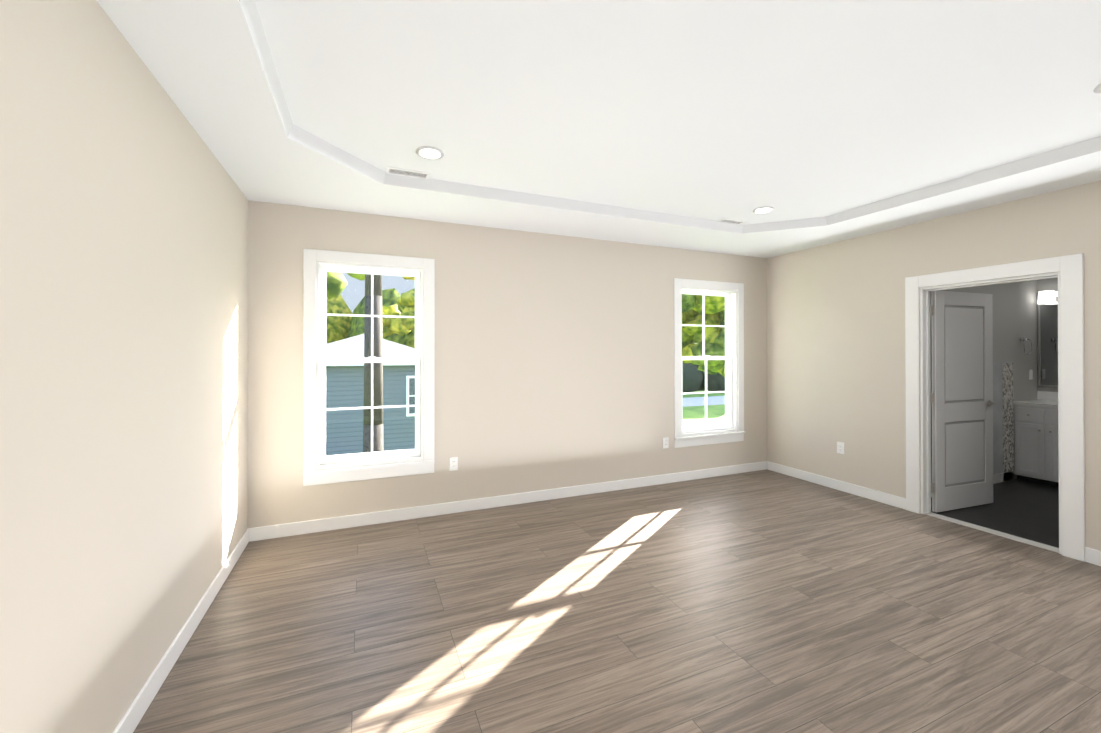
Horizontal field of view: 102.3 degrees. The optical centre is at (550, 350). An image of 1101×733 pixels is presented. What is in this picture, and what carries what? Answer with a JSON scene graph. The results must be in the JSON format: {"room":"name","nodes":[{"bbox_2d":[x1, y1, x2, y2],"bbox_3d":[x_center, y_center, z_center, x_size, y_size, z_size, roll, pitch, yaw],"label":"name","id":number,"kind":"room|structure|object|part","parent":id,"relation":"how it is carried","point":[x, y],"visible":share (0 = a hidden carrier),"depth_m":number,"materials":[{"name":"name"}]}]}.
{"room":"empty bedroom","nodes":[
{"label":"empty bedroom","id":0,"kind":"room"},
{"bbox_2d":[0,0,247,732],"bbox_3d":[-1.241,-0.020,0.708,0.120,2.905,6.050,0,0,-23],"label":"wall","id":1,"kind":"structure","parent":0,"point":[123,354],"depth_m":1.50,"materials":[{"name":"beige paint"}]},
{"bbox_2d":[113,528,252,732],"bbox_3d":[-1.166,1.382,0.701,0.018,0.100,5.750,0,0,-23],"label":"baseboard","id":2,"kind":"structure","parent":1,"relation":"attached to","point":[143,699],"depth_m":2.05,"materials":[{"name":"white wood"}]},
{"bbox_2d":[247,200,766,528],"bbox_3d":[0.201,-0.003,4.498,5.476,2.905,0.180,0,0,-23],"label":"wall","id":3,"kind":"structure","parent":0,"point":[554,361],"depth_m":4.16,"materials":[{"name":"beige paint"}]},
{"bbox_2d":[303,249,434,485],"bbox_3d":[-1.512,0.136,3.760,1.010,1.870,0.212,0,0,-23],"label":"window","id":4,"kind":"structure","parent":3,"relation":"in","point":[314,473],"depth_m":3.70,"materials":[{"name":"white wood"}]},
{"bbox_3d":[-1.513,0.118,3.763,0.786,1.613,0.084,0,0,-23],"label":"window sash","id":5,"kind":"part","parent":4,"relation":"part of","materials":[{"name":"white wood"}]},
{"bbox_2d":[449,457,457,470],"bbox_3d":[-0.861,1.012,3.944,0.072,0.116,0.009,0,0,-23],"label":"electrical outlet","id":6,"kind":"object","parent":3,"relation":"attached to","point":[453,463],"visible":1,"depth_m":3.94,"materials":[{"name":"white plastic"}]},
{"bbox_2d":[253,461,768,540],"bbox_3d":[0.198,1.399,4.383,5.326,0.100,0.018,0,0,-23],"label":"baseboard","id":7,"kind":"structure","parent":3,"relation":"attached to","point":[341,522],"depth_m":4.03,"materials":[{"name":"white wood"}]},
{"bbox_2d":[663,437,668,448],"bbox_3d":[1.257,1.012,4.835,0.072,0.116,0.009,0,0,-23],"label":"electrical outlet","id":8,"kind":"object","parent":3,"relation":"attached to","point":[666,442],"visible":1,"depth_m":4.83,"materials":[{"name":"white plastic"}]},
{"bbox_2d":[674,278,744,447],"bbox_3d":[1.799,0.143,5.152,1.010,1.870,0.212,0,0,-23],"label":"window","id":9,"kind":"structure","parent":3,"relation":"in","point":[736,348],"depth_m":5.17,"materials":[{"name":"white wood"}]},
{"bbox_3d":[1.798,0.124,5.155,0.786,1.613,0.084,0,0,-23],"label":"window sash","id":10,"kind":"part","parent":9,"relation":"part of","materials":[{"name":"white wood"}]},
{"bbox_2d":[96,0,1100,257],"bbox_3d":[1.295,-1.181,1.747,5.356,0.075,5.750,0,0,-23],"label":"ceiling","id":11,"kind":"structure","parent":0,"point":[684,124],"depth_m":2.20,"materials":[{"name":"white paint"}]},
{"bbox_2d":[386,166,429,178],"bbox_3d":[-0.972,-1.209,3.029,0.280,0.006,0.110,0,0,-23],"label":"ceiling vent","id":12,"kind":"object","parent":11,"relation":"in","point":[407,172],"visible":1,"depth_m":3.02,"materials":[{"name":"white metal"}]},
{"bbox_2d":[416,146,443,159],"bbox_3d":[-0.739,-1.208,2.720,0.170,0.011,0.170,0,0,-23],"label":"recessed light","id":13,"kind":"object","parent":11,"relation":"in","point":[429,152],"visible":0.94,"depth_m":2.71,"materials":[{"name":"white"}]},
{"bbox_2d":[716,218,746,224],"bbox_3d":[1.695,-1.204,4.156,0.280,0.006,0.110,0,0,-23],"label":"ceiling vent","id":14,"kind":"object","parent":11,"relation":"in","point":[731,221],"visible":1,"depth_m":4.15,"materials":[{"name":"white metal"}]},
{"bbox_2d":[753,206,773,213],"bbox_3d":[1.829,-1.203,3.811,0.170,0.011,0.170,0,0,-23],"label":"recessed light","id":15,"kind":"object","parent":11,"relation":"in","point":[759,210],"visible":0.98,"depth_m":3.80,"materials":[{"name":"white"}]},
{"bbox_2d":[1094,84,1100,93],"bbox_3d":[2.588,-1.211,2.004,0.170,0.011,0.170,0,0,-23],"label":"recessed light","id":16,"kind":"object","parent":11,"relation":"in","point":[1097,89],"visible":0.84,"depth_m":2.06,"materials":[{"name":"white"}]},
{"bbox_2d":[133,469,1100,732],"bbox_3d":[2.552,1.500,2.296,8.350,0.120,6.050,0,0,-23],"label":"floor","id":17,"kind":"structure","parent":0,"point":[763,601],"depth_m":2.34,"materials":[{"name":"wood"}]},
{"bbox_2d":[1014,403,1058,486],"bbox_3d":[5.754,1.029,4.380,0.590,0.840,1.546,0,0,-23],"label":"bathroom vanity","id":18,"kind":"object","parent":17,"relation":"on","point":[1036,453],"depth_m":4.82,"materials":[{"name":"grey wood"}]},
{"bbox_2d":[1014,399,1057,406],"bbox_3d":[5.766,0.592,4.376,0.573,0.035,1.566,0,0,-23],"label":"countertop","id":19,"kind":"structure","parent":18,"relation":"on","point":[1039,402],"depth_m":4.89,"materials":[{"name":"white stone"}]},
{"bbox_2d":[767,180,1100,550],"bbox_3d":[3.842,-0.011,2.748,0.120,2.905,5.870,0,0,-23],"label":"wall","id":20,"kind":"structure","parent":0,"point":[836,372],"depth_m":4.28,"materials":[{"name":"beige paint"}]},
{"bbox_2d":[769,462,905,509],"bbox_3d":[2.940,1.401,4.711,0.016,0.100,1.497,0,0,-23],"label":"baseboard","id":21,"kind":"structure","parent":20,"relation":"attached to","point":[875,495],"depth_m":4.55,"materials":[{"name":"white wood"}]},
{"bbox_2d":[837,442,843,453],"bbox_3d":[2.998,1.010,4.585,0.009,0.116,0.072,0,0,-23],"label":"electrical outlet","id":22,"kind":"object","parent":20,"relation":"attached to","point":[840,447],"visible":1,"depth_m":4.58,"materials":[{"name":"white plastic"}]},
{"bbox_2d":[930,290,996,512],"bbox_3d":[3.794,0.454,4.051,0.814,1.968,0.154,0,0,-23],"label":"door leaf","id":23,"kind":"structure","parent":20,"relation":"in","point":[962,395],"depth_m":4.04,"materials":[{"name":"grey wood"}]},
{"bbox_2d":[905,253,1084,561],"bbox_3d":[3.501,0.393,3.556,0.160,2.106,1.079,0,0,-23],"label":"door frame","id":24,"kind":"structure","parent":20,"relation":"attached to","point":[1067,271],"depth_m":3.24,"materials":[{"name":"white wood"}]},
{"bbox_2d":[1085,547,1100,565],"bbox_3d":[4.254,1.386,1.588,0.014,0.100,3.124,0,0,-23],"label":"baseboard","id":25,"kind":"structure","parent":20,"relation":"attached to","point":[1092,556],"depth_m":2.99,"materials":[{"name":"white wood"}]},
{"bbox_2d":[930,280,1037,482],"bbox_3d":[4.545,-0.001,4.784,2.754,2.905,0.120,0,0,-23],"label":"wall","id":26,"kind":"structure","parent":0,"point":[1014,312],"depth_m":5.03,"materials":[{"name":"grey paint"}]},
{"bbox_2d":[931,471,1012,496],"bbox_3d":[4.253,1.400,4.582,2.004,0.100,0.014,0,0,-23],"label":"baseboard","id":27,"kind":"structure","parent":26,"relation":"attached to","point":[998,478],"depth_m":4.86,"materials":[{"name":"white wood"}]},
{"bbox_2d":[993,361,1013,481],"bbox_3d":[4.684,0.786,4.764,1.099,1.330,0.014,0,0,-23],"label":"tile panel","id":28,"kind":"object","parent":26,"relation":"attached to","point":[1003,430],"visible":0.48,"depth_m":4.89,"materials":[{"name":"tile"}]},
{"bbox_2d":[1020,337,1031,354],"bbox_3d":[5.380,-0.047,5.034,0.182,0.201,0.064,0,0,-23],"label":"towel ring","id":29,"kind":"object","parent":26,"relation":"attached to","point":[1022,339],"visible":1,"depth_m":5.03,"materials":[{"name":"silver metal"}]},
{"bbox_2d":[1029,369,1032,379],"bbox_3d":[5.572,0.283,5.144,0.072,0.116,0.009,0,0,-23],"label":"bathroom light switch","id":30,"kind":"object","parent":26,"relation":"attached to","point":[1031,374],"visible":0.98,"depth_m":5.14,"materials":[{"name":"white plastic"}]},
{"bbox_2d":[1038,278,1057,391],"bbox_3d":[6.229,-0.004,4.174,0.120,2.905,2.310,0,0,-23],"label":"wall","id":31,"kind":"structure","parent":0,"point":[1050,284],"depth_m":5.13,"materials":[{"name":"grey paint"}]},
{"bbox_2d":[1037,290,1057,303],"bbox_3d":[5.853,-0.604,4.670,0.188,0.140,1.090,0,0,-23],"label":"sconce","id":32,"kind":"object","parent":31,"relation":"attached to","point":[1045,297],"visible":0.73,"depth_m":5.03,"materials":[{"name":"white glass"}]},
{"bbox_2d":[1037,302,1057,386],"bbox_3d":[5.982,-0.065,4.575,0.022,0.970,1.360,0,0,-23],"label":"bathroom mirror","id":33,"kind":"object","parent":31,"relation":"attached to","point":[1047,321],"visible":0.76,"depth_m":5.12,"materials":[{"name":"clear glass"}]},
{"bbox_2d":[1038,391,1057,398],"bbox_3d":[6.021,0.525,4.483,0.020,0.100,1.566,0,0,-23],"label":"backsplash","id":34,"kind":"structure","parent":31,"relation":"attached to","point":[1041,394],"depth_m":5.12,"materials":[{"name":"white tile"}]},
{"label":"outside","id":35,"kind":"structure","parent":0,"visible":0},
{"bbox_2d":[683,390,724,426],"bbox_3d":[-3.296,4.939,108.945,240.000,0.001,194.500,0,0,-23],"label":"lawn","id":36,"kind":"structure","parent":35,"point":[697,411],"depth_m":32.05,"materials":[{"name":"green plant"}]},
{"bbox_2d":[326,272,383,452],"bbox_3d":[-4.545,-2.763,10.653,5.290,14.592,4.070,0,0,-23],"label":"tree","id":37,"kind":"object","parent":36,"relation":"on","point":[379,332],"depth_m":9.59,"materials":[{"name":"green plant"}]},
{"bbox_2d":[326,335,414,455],"bbox_3d":[-8.573,1.899,20.490,6.740,5.249,9.220,0,0,-23],"label":"house","id":38,"kind":"structure","parent":36,"relation":"on","point":[390,417],"depth_m":16.83,"materials":[{"name":"blue"}]},
{"bbox_2d":[382,276,414,337],"bbox_3d":[-7.636,-2.945,27.306,6.720,15.120,5.393,0,0,-23],"label":"tree","id":39,"kind":"object","parent":36,"relation":"on","point":[408,302],"depth_m":26.76,"materials":[{"name":"green plant"}]},
{"bbox_2d":[682,294,724,376],"bbox_3d":[9.896,-0.715,26.201,10.993,10.584,10.147,0,0,-23],"label":"tree","id":40,"kind":"object","parent":36,"relation":"on","point":[695,332],"depth_m":24.95,"materials":[{"name":"green plant"}]},
{"bbox_2d":[683,396,724,406],"bbox_3d":[23.832,4.617,44.416,240.000,0.001,5.500,0,0,-23],"label":"street","id":41,"kind":"structure","parent":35,"point":[717,401],"depth_m":39.68,"materials":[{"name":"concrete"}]},
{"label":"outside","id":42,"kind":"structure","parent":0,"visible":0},
{"bbox_2d":[326,288,724,391],"bbox_3d":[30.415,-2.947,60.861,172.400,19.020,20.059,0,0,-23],"label":"tree","id":43,"kind":"object","parent":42,"point":[409,343],"depth_m":34.75,"materials":[{"name":"green plant"}]}
]}

